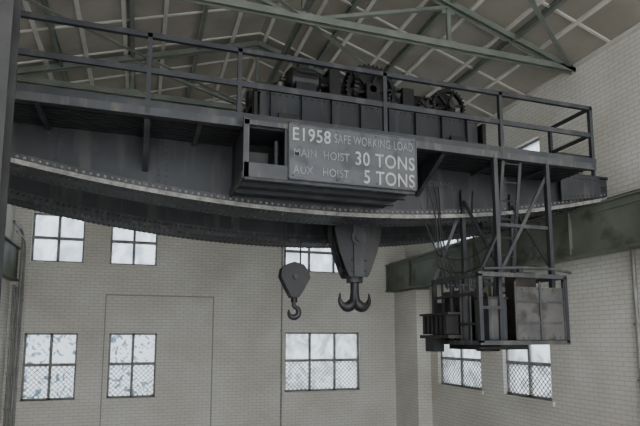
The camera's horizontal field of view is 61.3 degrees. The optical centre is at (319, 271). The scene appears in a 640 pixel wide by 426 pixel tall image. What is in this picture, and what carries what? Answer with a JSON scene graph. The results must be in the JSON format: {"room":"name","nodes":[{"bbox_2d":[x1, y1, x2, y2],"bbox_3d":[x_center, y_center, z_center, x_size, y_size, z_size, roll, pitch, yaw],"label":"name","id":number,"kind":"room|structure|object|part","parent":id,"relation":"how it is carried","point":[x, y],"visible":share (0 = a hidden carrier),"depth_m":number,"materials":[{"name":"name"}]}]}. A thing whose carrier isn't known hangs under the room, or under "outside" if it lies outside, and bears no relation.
{"room":"factory floor","nodes":[
{"label":"factory floor","id":0,"kind":"room"},
{"bbox_2d":[0,204,15,422],"bbox_3d":[-5.497,-0.316,5.635,0.350,9.200,18.000,2,-7,-18],"label":"wall","id":1,"kind":"structure","parent":0,"point":[9,232],"depth_m":13.77,"materials":[{"name":"white paint"}]},
{"bbox_2d":[2,235,21,281],"bbox_3d":[-5.211,-1.262,5.842,0.210,0.950,17.990,2,-7,-18],"label":"girder","id":2,"kind":"object","parent":1,"relation":"attached to","point":[10,259],"visible":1,"depth_m":13.50,"materials":[{"name":"grey metal"}]},
{"bbox_2d":[16,40,342,112],"bbox_3d":[-1.550,-4.777,13.331,11.619,1.880,0.248,2,-7,-18],"label":"roof truss","id":3,"kind":"object","parent":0,"point":[21,77],"depth_m":12.40,"materials":[{"name":"grey metal"}]},
{"bbox_2d":[0,98,405,425],"bbox_3d":[-2.705,0.054,16.257,12.300,11.056,0.350,2,-7,-18],"label":"wall","id":4,"kind":"structure","parent":0,"point":[243,281],"depth_m":15.64,"materials":[{"name":"beige brick"}]},
{"bbox_2d":[3,285,14,425],"bbox_3d":[-8.043,2.814,13.890,0.096,5.000,0.072,2,-7,-18],"label":"conduit pipe","id":5,"kind":"object","parent":4,"relation":"attached to","point":[5,408],"visible":1,"depth_m":13.94,"materials":[{"name":"grey metal"}]},
{"bbox_2d":[6,287,17,425],"bbox_3d":[-7.977,2.841,13.909,0.070,4.950,0.053,2,-7,-18],"label":"conduit pipe","id":6,"kind":"object","parent":4,"relation":"attached to","point":[12,339],"visible":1,"depth_m":13.97,"materials":[{"name":"grey metal"}]},
{"bbox_2d":[9,220,24,425],"bbox_3d":[-7.769,2.002,13.597,0.153,6.540,0.968,2,-7,-18],"label":"conduit pipe","id":7,"kind":"object","parent":4,"relation":"attached to","point":[15,222],"visible":0.97,"depth_m":14.04,"materials":[{"name":"grey metal"}]},
{"bbox_2d":[16,399,77,404],"bbox_3d":[-7.166,3.420,14.192,1.460,0.090,0.160,2,-7,-18],"label":"sill","id":8,"kind":"structure","parent":4,"relation":"attached to","point":[35,402],"depth_m":14.13,"materials":[{"name":"white paint"}]},
{"bbox_2d":[23,366,73,398],"bbox_3d":[-7.195,2.927,14.339,1.208,0.834,0.012,2,-7,-18],"label":"window mesh","id":9,"kind":"object","parent":4,"relation":"attached to","point":[55,366],"visible":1,"depth_m":14.33,"materials":[{"name":"grey metal"}]},
{"bbox_2d":[20,333,77,400],"bbox_3d":[-7.201,2.515,14.409,1.300,1.760,0.080,2,-7,-18],"label":"frame","id":10,"kind":"object","parent":4,"relation":"attached to","point":[50,364],"visible":0.88,"depth_m":14.36,"materials":[{"name":"black metal"}]},
{"bbox_2d":[23,335,75,398],"bbox_3d":[-7.202,2.515,14.413,1.260,1.720,0.010,2,-7,-18],"label":"glass","id":11,"kind":"object","parent":4,"relation":"attached to","point":[28,336],"visible":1,"depth_m":14.38,"materials":[{"name":"glass"}]},
{"bbox_2d":[26,261,85,265],"bbox_3d":[-7.133,-0.221,14.650,1.470,0.090,0.160,2,-7,-18],"label":"sill","id":12,"kind":"structure","parent":4,"relation":"attached to","point":[27,262],"depth_m":14.57,"materials":[{"name":"white paint"}]},
{"bbox_2d":[31,213,85,262],"bbox_3d":[-7.168,-0.918,14.841,1.310,1.340,0.080,2,-7,-18],"label":"frame","id":13,"kind":"object","parent":4,"relation":"attached to","point":[59,238],"visible":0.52,"depth_m":14.78,"materials":[{"name":"grey metal"}]},
{"bbox_2d":[103,397,157,401],"bbox_3d":[-5.201,3.499,14.837,1.420,0.090,0.160,2,-7,-18],"label":"sill","id":14,"kind":"structure","parent":4,"relation":"attached to","point":[136,398],"depth_m":14.76,"materials":[{"name":"white paint"}]},
{"bbox_2d":[106,333,156,397],"bbox_3d":[-5.236,2.594,15.054,1.260,1.760,0.080,2,-7,-18],"label":"frame","id":15,"kind":"object","parent":4,"relation":"attached to","point":[132,362],"visible":1,"depth_m":15.02,"materials":[{"name":"black metal"}]},
{"bbox_2d":[109,365,153,395],"bbox_3d":[-5.229,3.006,14.984,1.168,0.834,0.012,2,-7,-18],"label":"window mesh","id":16,"kind":"object","parent":4,"relation":"attached to","point":[118,365],"visible":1,"depth_m":14.99,"materials":[{"name":"grey metal"}]},
{"bbox_2d":[109,335,154,394],"bbox_3d":[-5.237,2.595,15.059,1.220,1.720,0.010,2,-7,-18],"label":"glass","id":17,"kind":"object","parent":4,"relation":"attached to","point":[113,339],"visible":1,"depth_m":15.01,"materials":[{"name":"glass"}]},
{"bbox_2d":[106,264,159,268],"bbox_3d":[-5.277,-0.146,15.260,1.420,0.090,0.160,2,-7,-18],"label":"sill","id":18,"kind":"structure","parent":4,"relation":"attached to","point":[107,265],"depth_m":15.18,"materials":[{"name":"white paint"}]},
{"bbox_2d":[110,227,157,265],"bbox_3d":[-5.311,-0.843,15.450,1.260,1.340,0.080,2,-7,-18],"label":"frame","id":19,"kind":"object","parent":4,"relation":"attached to","point":[134,242],"visible":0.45,"depth_m":15.39,"materials":[{"name":"grey metal"}]},
{"bbox_2d":[99,294,213,425],"bbox_3d":[-4.513,3.057,15.089,2.970,4.810,0.020,2,-7,-18],"label":"trim","id":20,"kind":"structure","parent":4,"relation":"attached to","point":[106,294],"depth_m":15.36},
{"bbox_2d":[280,247,282,425],"bbox_3d":[-1.157,1.109,16.415,0.064,9.000,0.048,2,-7,-18],"label":"conduit pipe","id":21,"kind":"object","parent":4,"relation":"attached to","point":[281,373],"visible":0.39,"depth_m":16.27,"materials":[{"name":"grey metal"}]},
{"bbox_2d":[286,334,291,351],"bbox_3d":[-0.950,2.174,16.539,0.159,0.516,0.010,2,-7,-18],"label":"glass","id":22,"kind":"object","parent":4,"relation":"attached to","point":[288,346],"depth_m":16.53,"materials":[{"name":"glass"}]},
{"bbox_2d":[295,334,311,347],"bbox_3d":[-0.510,2.133,16.690,0.516,0.399,0.010,2,-7,-18],"label":"glass","id":23,"kind":"object","parent":4,"relation":"attached to","point":[305,345],"depth_m":16.69,"materials":[{"name":"glass"}]},
{"bbox_2d":[286,367,320,389],"bbox_3d":[-0.502,3.261,16.555,1.086,0.659,0.010,2,-7,-18],"label":"glass","id":24,"kind":"object","parent":4,"relation":"attached to","point":[299,386],"depth_m":16.50,"materials":[{"name":"glass"}]},
{"bbox_2d":[286,248,337,272],"bbox_3d":[0.038,-0.608,17.204,2.450,1.300,0.080,2,-7,-18],"label":"frame","id":25,"kind":"object","parent":4,"relation":"attached to","point":[308,252],"visible":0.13,"depth_m":17.06,"materials":[{"name":"grey metal"}]},
{"bbox_2d":[286,361,356,389],"bbox_3d":[0.069,3.194,16.726,2.348,0.844,0.012,2,-7,-18],"label":"window mesh","id":26,"kind":"object","parent":4,"relation":"attached to","point":[324,361],"visible":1,"depth_m":16.72,"materials":[{"name":"grey metal"}]},
{"bbox_2d":[285,332,358,391],"bbox_3d":[0.062,2.778,16.797,2.440,1.780,0.080,2,-7,-18],"label":"frame","id":27,"kind":"object","parent":4,"relation":"attached to","point":[309,360],"visible":0.85,"depth_m":16.79,"materials":[{"name":"grey metal"}]},
{"bbox_2d":[282,389,362,394],"bbox_3d":[0.097,3.693,16.579,2.600,0.090,0.160,2,-7,-18],"label":"sill","id":28,"kind":"structure","parent":4,"relation":"attached to","point":[355,390],"depth_m":16.50,"materials":[{"name":"white paint"}]},
{"bbox_2d":[309,272,339,275],"bbox_3d":[0.073,0.069,17.016,2.610,0.090,0.160,2,-7,-18],"label":"sill","id":29,"kind":"structure","parent":4,"relation":"attached to","point":[311,273],"depth_m":16.97,"materials":[{"name":"white paint"}]},
{"bbox_2d":[318,334,340,380],"bbox_3d":[0.299,2.669,16.894,0.732,1.417,0.010,2,-7,-18],"label":"glass","id":30,"kind":"object","parent":4,"relation":"attached to","point":[321,349],"depth_m":16.88,"materials":[{"name":"glass"}]},
{"bbox_2d":[25,0,571,106],"bbox_3d":[0.176,-5.276,8.135,11.646,1.408,18.000,2,-7,-18],"label":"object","id":31,"kind":"structure","parent":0,"point":[540,16],"depth_m":10.78,"materials":[{"name":"grey metal"}]},
{"bbox_2d":[17,0,639,126],"bbox_3d":[0.121,-5.498,8.329,12.300,2.068,18.350,2,-7,-18],"label":"ceiling","id":32,"kind":"structure","parent":0,"point":[583,29],"depth_m":11.74,"materials":[{"name":"grey metal"}]},
{"bbox_2d":[180,0,575,74],"bbox_3d":[-0.278,-5.246,9.514,11.619,1.880,0.248,2,-7,-18],"label":"roof truss","id":33,"kind":"object","parent":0,"point":[547,61],"depth_m":10.11,"materials":[{"name":"grey metal"}]},
{"bbox_2d":[394,290,432,425],"bbox_3d":[2.878,3.135,16.756,0.448,5.060,1.498,2,-7,-18],"label":"brick pier","id":34,"kind":"object","parent":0,"point":[412,360],"visible":1,"depth_m":16.37,"materials":[{"name":"beige brick"}]},
{"bbox_2d":[406,28,639,425],"bbox_3d":[5.848,0.142,9.360,0.350,9.200,18.000,2,-7,-18],"label":"wall","id":35,"kind":"structure","parent":0,"point":[594,378],"depth_m":10.60,"materials":[{"name":"white paint"}]},
{"bbox_2d":[443,345,455,367],"bbox_3d":[3.706,2.427,15.476,0.010,0.634,0.645,2,-7,-18],"label":"glass","id":36,"kind":"object","parent":35,"relation":"attached to","point":[448,352],"depth_m":15.52,"materials":[{"name":"glass"}]},
{"bbox_2d":[432,236,477,250],"bbox_3d":[3.802,-0.757,15.208,0.160,0.090,2.260,2,-7,-18],"label":"sill","id":37,"kind":"structure","parent":35,"relation":"attached to","point":[475,236],"depth_m":15.11,"materials":[{"name":"white paint"}]},
{"bbox_2d":[435,384,483,394],"bbox_3d":[3.802,3.183,14.724,0.160,0.090,2.260,2,-7,-18],"label":"sill","id":38,"kind":"structure","parent":35,"relation":"attached to","point":[470,390],"depth_m":14.58,"materials":[{"name":"white paint"}]},
{"bbox_2d":[441,349,481,389],"bbox_3d":[3.906,2.428,14.852,0.080,1.440,2.100,2,-7,-18],"label":"frame","id":39,"kind":"object","parent":35,"relation":"attached to","point":[461,359],"visible":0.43,"depth_m":14.84,"materials":[{"name":"black metal"}]},
{"bbox_2d":[442,360,481,387],"bbox_3d":[3.887,2.765,14.804,0.012,0.667,2.009,2,-7,-18],"label":"window mesh","id":40,"kind":"object","parent":35,"relation":"attached to","point":[442,360],"visible":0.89,"depth_m":14.76,"materials":[{"name":"grey metal"}]},
{"bbox_2d":[468,364,480,386],"bbox_3d":[4.085,2.737,14.284,0.010,0.575,0.529,2,-7,-18],"label":"glass","id":41,"kind":"object","parent":35,"relation":"attached to","point":[474,364],"depth_m":14.27,"materials":[{"name":"glass"}]},
{"bbox_2d":[470,278,491,295],"bbox_3d":[5.497,-0.075,8.765,0.695,0.685,10.290,2,-7,-18],"label":"bracket","id":42,"kind":"object","parent":35,"relation":"attached to","point":[487,289],"visible":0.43,"depth_m":13.54,"materials":[{"name":"grey metal"}]},
{"bbox_2d":[385,188,639,292],"bbox_3d":[5.111,-0.845,9.240,0.340,0.950,18.010,2,-7,-18],"label":"girder","id":43,"kind":"object","parent":42,"relation":"on","point":[610,225],"visible":0.73,"depth_m":10.41,"materials":[{"name":"grey metal"}]},
{"bbox_2d":[7,10,608,248],"bbox_3d":[-0.518,-1.588,9.154,11.180,1.877,4.650,2,-7,-18],"label":"crane","id":44,"kind":"object","parent":43,"relation":"on","point":[140,165],"visible":0.85,"depth_m":7.42,"materials":[{"name":"grey paint"}]},
{"bbox_3d":[-0.570,-2.014,9.242,10.525,1.010,4.550,2,-7,-18],"label":"handrail","id":45,"kind":"part","parent":44,"relation":"part of","materials":[{"name":"grey metal"}]},
{"bbox_2d":[288,122,417,190],"bbox_3d":[0.455,-1.476,6.979,1.780,0.730,0.024,2,-7,-18],"label":"sign","id":46,"kind":"object","parent":44,"relation":"attached to","point":[316,153],"visible":1,"depth_m":6.96,"materials":[{"name":"grey metal"}]},
{"bbox_2d":[243,64,485,265],"bbox_3d":[0.547,-1.588,9.551,3.970,3.520,2.490,2,-7,-18],"label":"trolley","id":47,"kind":"object","parent":44,"relation":"on","point":[355,85],"visible":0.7,"depth_m":8.69,"materials":[{"name":"metal"}]},
{"bbox_2d":[278,262,309,319],"bbox_3d":[-0.422,0.312,8.836,0.490,0.947,0.270,2,-7,-18],"label":"hook","id":48,"kind":"object","parent":47,"relation":"hanging from","point":[294,277],"visible":1,"depth_m":8.76,"materials":[{"name":"metal"}]},
{"bbox_2d":[327,225,381,311],"bbox_3d":[0.591,-0.122,9.221,0.850,1.610,0.500,2,-7,-18],"label":"hook","id":49,"kind":"object","parent":47,"relation":"hanging from","point":[354,249],"visible":0.89,"depth_m":9.08,"materials":[{"name":"grey paint"}]},
{"bbox_3d":[0.591,-0.370,9.252,0.850,1.110,0.500,2,-7,-18],"label":"block casing","id":50,"kind":"part","parent":49,"relation":"part of","materials":[{"name":"grey paint"}]},
{"bbox_3d":[0.547,-2.174,9.623,3.970,0.800,2.490,2,-7,-18],"label":"trolley frame","id":51,"kind":"part","parent":47,"relation":"part of","materials":[{"name":"metal"}]},
{"bbox_2d":[419,157,571,351],"bbox_3d":[2.546,-0.258,8.165,1.902,2.902,1.335,2,-7,-18],"label":"cab","id":52,"kind":"object","parent":44,"relation":"hanging from","point":[528,314],"visible":1,"depth_m":7.79,"materials":[{"name":"grey paint"}]},
{"bbox_2d":[511,356,532,368],"bbox_3d":[4.685,2.097,12.536,0.010,0.263,0.722,2,-7,-18],"label":"glass","id":53,"kind":"object","parent":35,"relation":"attached to","point":[520,358],"depth_m":12.57,"materials":[{"name":"glass"}]},
{"bbox_2d":[500,394,554,405],"bbox_3d":[4.665,2.865,12.133,0.160,0.090,1.760,2,-7,-18],"label":"sill","id":54,"kind":"structure","parent":35,"relation":"attached to","point":[512,397],"depth_m":12.00,"materials":[{"name":"white paint"}]},
{"bbox_2d":[518,138,538,148],"bbox_3d":[4.769,-2.034,12.769,0.080,1.850,1.600,2,-7,-18],"label":"frame","id":55,"kind":"object","parent":35,"relation":"attached to","point":[536,140],"visible":0.07,"depth_m":12.51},
{"bbox_2d":[506,345,551,400],"bbox_3d":[4.769,2.110,12.260,0.080,1.440,1.600,2,-7,-18],"label":"frame","id":56,"kind":"object","parent":35,"relation":"attached to","point":[529,363],"visible":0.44,"depth_m":12.27,"materials":[{"name":"black metal"}]},
{"bbox_2d":[508,364,551,397],"bbox_3d":[4.750,2.447,12.213,0.012,0.667,1.508,2,-7,-18],"label":"window mesh","id":57,"kind":"object","parent":35,"relation":"attached to","point":[510,364],"visible":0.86,"depth_m":12.17,"materials":[{"name":"grey metal"}]},
{"bbox_2d":[530,350,547,375],"bbox_3d":[4.866,2.020,11.995,0.010,0.537,0.511,2,-7,-18],"label":"glass","id":58,"kind":"object","parent":35,"relation":"attached to","point":[540,360],"depth_m":11.95,"materials":[{"name":"glass"}]},
{"bbox_2d":[630,249,639,382],"bbox_3d":[5.547,1.651,9.339,0.112,6.200,0.084,2,-7,-18],"label":"conduit pipe","id":59,"kind":"object","parent":35,"relation":"attached to","point":[636,324],"visible":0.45,"depth_m":9.45,"materials":[{"name":"grey metal"}]},
{"bbox_3d":[0.121,4.598,7.090,12.300,0.200,18.350,2,-7,-18],"label":"floor","id":60,"kind":"structure","parent":0,"visible":0},
{"bbox_2d":[0,0,21,298],"bbox_3d":[-2.757,-0.387,4.435,0.500,9.050,0.400,2,-7,-18],"label":"steel column","id":61,"kind":"structure","parent":60,"relation":"on","point":[10,10],"depth_m":4.59,"materials":[{"name":"grey metal"}]},
{"bbox_2d":[13,231,25,425],"bbox_3d":[-7.726,2.136,13.585,0.089,6.272,0.952,2,-7,-14],"label":"conduit pipe","id":62,"kind":"object","parent":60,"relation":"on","point":[21,235],"visible":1,"depth_m":14.07,"materials":[{"name":"grey metal"}]}
]}

